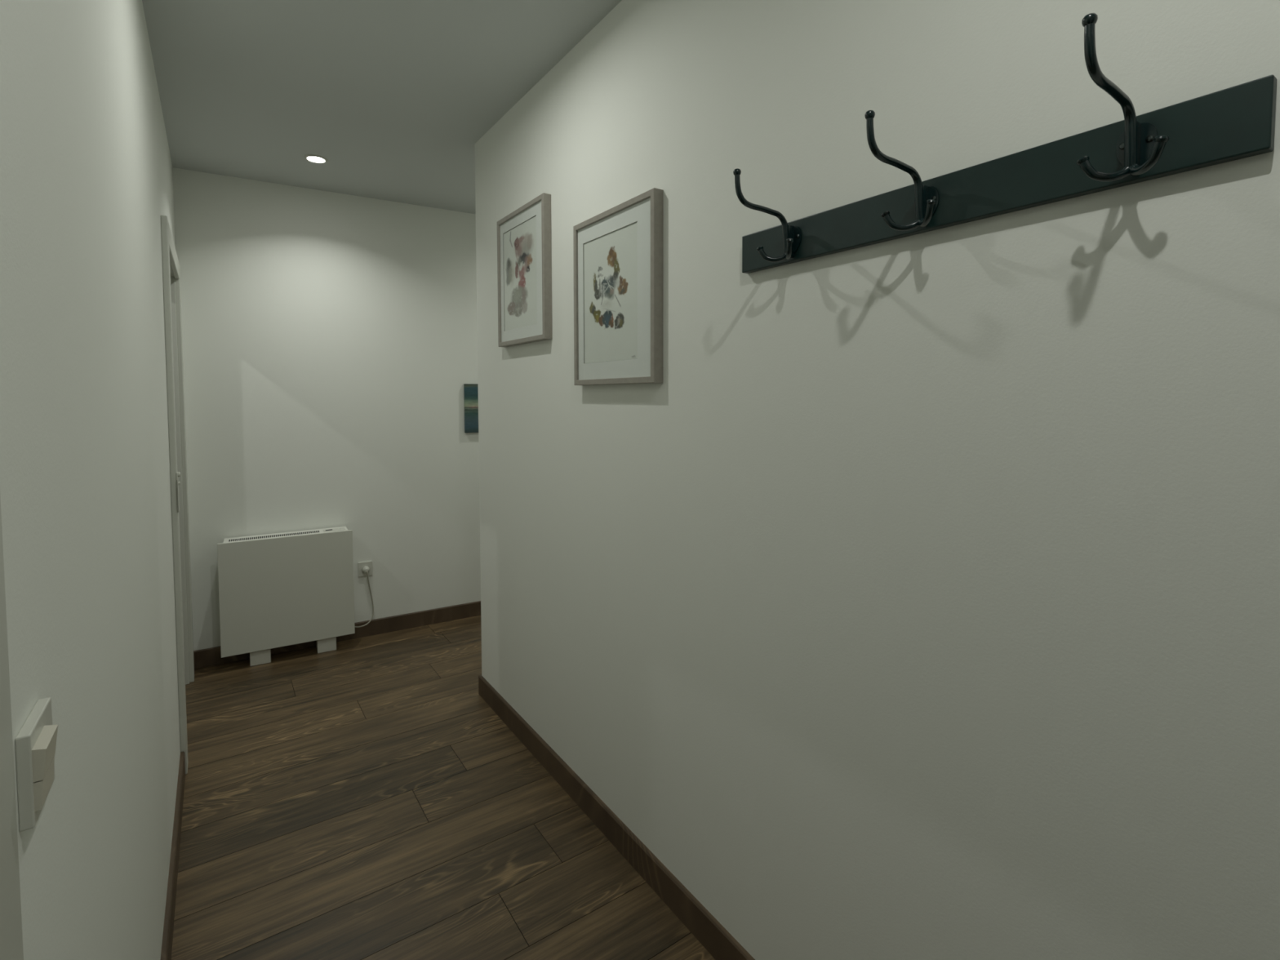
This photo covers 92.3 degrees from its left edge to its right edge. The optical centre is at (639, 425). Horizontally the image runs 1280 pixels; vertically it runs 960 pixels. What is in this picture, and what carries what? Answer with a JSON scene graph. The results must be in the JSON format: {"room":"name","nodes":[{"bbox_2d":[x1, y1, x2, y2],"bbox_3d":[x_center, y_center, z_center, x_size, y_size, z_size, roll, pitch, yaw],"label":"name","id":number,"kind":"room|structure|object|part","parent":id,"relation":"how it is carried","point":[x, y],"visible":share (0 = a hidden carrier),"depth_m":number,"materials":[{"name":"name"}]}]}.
{"room":"home hallway","nodes":[
{"label":"home hallway","id":0,"kind":"room"},
{"bbox_2d":[0,0,180,959],"bbox_3d":[-0.558,0.102,0.477,0.110,2.472,6.570,-2,3,-35],"label":"wall","id":1,"kind":"structure","parent":0,"point":[86,172],"depth_m":0.79,"materials":[{"name":"white paint"}]},
{"bbox_2d":[0,497,23,959],"bbox_3d":[-0.261,0.365,0.040,0.136,1.987,0.969,-2,3,-35],"label":"door","id":2,"kind":"structure","parent":1,"relation":"in","point":[11,921],"depth_m":0.46,"materials":[{"name":"grey paint"}]},
{"bbox_2d":[14,697,57,831],"bbox_3d":[-0.503,0.281,0.518,0.018,0.076,0.076,-2,3,-35],"label":"light switch","id":3,"kind":"object","parent":1,"relation":"attached to","point":[35,743],"visible":1,"depth_m":0.49,"materials":[{"name":"white plastic"}]},
{"bbox_2d":[160,751,185,959],"bbox_3d":[-1.061,1.255,1.369,0.012,0.088,2.056,-2,3,-35],"label":"baseboard","id":4,"kind":"structure","parent":1,"relation":"attached to","point":[168,927],"depth_m":1.68,"materials":[{"name":"brown wood"}]},
{"bbox_2d":[160,215,194,773],"bbox_3d":[-2.275,0.260,2.315,0.914,1.990,0.968,-2,3,-35],"label":"door","id":5,"kind":"structure","parent":1,"relation":"in","point":[171,264],"depth_m":2.30,"materials":[{"name":"grey paint"}]},
{"bbox_3d":[-1.642,0.235,2.184,0.004,0.140,0.030,-2,3,-35],"label":"handle","id":6,"kind":"part","parent":5,"relation":"part of","materials":[{"name":"silver metal"}]},
{"bbox_2d":[172,167,480,650],"bbox_3d":[-1.971,-0.028,3.293,5.319,2.472,0.150,-2,3,-31],"label":"wall","id":7,"kind":"structure","parent":0,"point":[330,339],"depth_m":3.37,"materials":[{"name":"white paint"}]},
{"bbox_2d":[193,600,480,668],"bbox_3d":[-0.997,1.139,3.843,2.941,0.088,0.012,-2,3,-31],"label":"baseboard","id":8,"kind":"structure","parent":7,"relation":"attached to","point":[212,655],"depth_m":3.55,"materials":[{"name":"brown wood"}]},
{"bbox_2d":[357,560,372,577],"bbox_3d":[-1.558,0.811,3.488,0.075,0.083,0.012,-2,3,-31],"label":"wall socket","id":9,"kind":"object","parent":7,"relation":"attached to","point":[369,563],"visible":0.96,"depth_m":3.48,"materials":[{"name":"white plastic"}]},
{"bbox_2d":[354,565,373,627],"bbox_3d":[-1.563,0.961,3.457,0.124,0.332,0.049,-2,3,-35],"label":"power cord","id":10,"kind":"object","parent":9,"relation":"attached to","point":[366,569],"visible":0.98,"depth_m":3.47,"materials":[{"name":"white plastic"}]},
{"bbox_2d":[463,383,478,432],"bbox_3d":[-0.972,-0.109,3.796,0.222,0.297,0.019,-2,3,-31],"label":"canvas painting","id":11,"kind":"object","parent":7,"relation":"attached to","point":[470,390],"visible":0.4,"depth_m":3.75,"materials":[{"name":"fabric"}]},
{"bbox_2d":[142,0,622,213],"bbox_3d":[-0.259,-1.210,0.800,5.450,0.120,7.300,-2,3,-35],"label":"ceiling","id":12,"kind":"structure","parent":0,"point":[397,96],"depth_m":2.15,"materials":[{"name":"white paint"}]},
{"bbox_2d":[304,154,327,163],"bbox_3d":[-1.510,-1.242,2.865,0.096,0.006,0.096,-2,3,-35],"label":"recessed light","id":13,"kind":"object","parent":12,"relation":"in","point":[310,157],"visible":1,"depth_m":2.86,"materials":[{"name":"white plastic"}]},
{"bbox_2d":[171,615,715,959],"bbox_3d":[-0.263,1.378,0.932,5.450,0.120,7.344,-2,3,-35],"label":"floor","id":14,"kind":"structure","parent":0,"point":[362,798],"depth_m":1.92,"materials":[{"name":"brown wood"}]},
{"bbox_2d":[217,526,355,666],"bbox_3d":[-1.845,0.888,3.236,0.602,0.648,0.150,-2,3,-31],"label":"heater","id":15,"kind":"object","parent":14,"relation":"on","point":[284,588],"visible":1,"depth_m":3.16,"materials":[{"name":"white metal"}]},
{"bbox_2d":[228,530,319,541],"bbox_3d":[-1.887,0.570,3.183,0.402,0.002,0.048,-2,3,-31],"label":"vent grille","id":16,"kind":"object","parent":15,"relation":"attached to","point":[303,532],"depth_m":3.18,"materials":[{"name":"white metal"}]},
{"bbox_3d":[-1.652,0.562,3.324,0.105,0.004,0.065,-2,3,-31],"label":"control panel","id":17,"kind":"part","parent":15,"relation":"part of","materials":[{"name":"white plastic"}]},
{"bbox_2d":[474,0,1279,959],"bbox_3d":[0.854,0.096,0.583,0.120,2.472,5.379,-2,3,-35],"label":"wall","id":18,"kind":"structure","parent":0,"point":[923,602],"depth_m":1.05,"materials":[{"name":"white paint"}]},
{"bbox_2d":[497,192,552,346],"bbox_3d":[-0.437,-0.556,2.288,0.030,0.495,0.420,-2,3,-35],"label":"framed picture","id":19,"kind":"object","parent":18,"relation":"attached to","point":[524,236],"visible":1,"depth_m":2.25,"materials":[{"name":"white paper"}]},
{"bbox_2d":[503,216,537,330],"bbox_3d":[-0.449,-0.558,2.298,0.001,0.378,0.300,-2,3,-35],"label":"painting","id":20,"kind":"object","parent":19,"relation":"attached to","point":[519,242],"depth_m":2.29},
{"bbox_2d":[478,675,755,959],"bbox_3d":[0.764,1.286,0.655,0.012,0.088,5.271,-2,3,-35],"label":"baseboard","id":21,"kind":"structure","parent":18,"relation":"attached to","point":[710,933],"depth_m":1.80,"materials":[{"name":"brown wood"}]},
{"bbox_2d":[573,187,662,385],"bbox_3d":[-0.075,-0.370,1.772,0.030,0.498,0.432,-2,3,-35],"label":"framed picture","id":22,"kind":"object","parent":18,"relation":"attached to","point":[618,251],"visible":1,"depth_m":1.73,"materials":[{"name":"white paper"}]},
{"bbox_2d":[584,222,637,363],"bbox_3d":[-0.089,-0.372,1.786,0.001,0.366,0.293,-2,3,-35],"label":"painting","id":23,"kind":"object","parent":22,"relation":"attached to","point":[611,260],"depth_m":1.77},
{"bbox_2d":[733,13,1276,273],"bbox_3d":[0.395,-0.388,0.961,0.177,0.152,0.817,-2,3,-35],"label":"coat rack","id":24,"kind":"object","parent":18,"relation":"attached to","point":[1235,122],"visible":1,"depth_m":0.84,"materials":[{"name":"green paint"}]},
{"bbox_3d":[0.303,-0.368,1.219,0.002,0.054,0.042,-2,3,-35],"label":"fixing plate","id":25,"kind":"part","parent":24,"relation":"part of","materials":[{"name":"black metal"}]},
{"bbox_3d":[0.461,-0.357,0.990,0.002,0.054,0.042,-2,3,-35],"label":"fixing plate","id":26,"kind":"part","parent":24,"relation":"part of","materials":[{"name":"black metal"}]},
{"bbox_3d":[0.617,-0.347,0.764,0.002,0.054,0.042,-2,3,-35],"label":"fixing plate","id":27,"kind":"part","parent":24,"relation":"part of","materials":[{"name":"black metal"}]}
]}

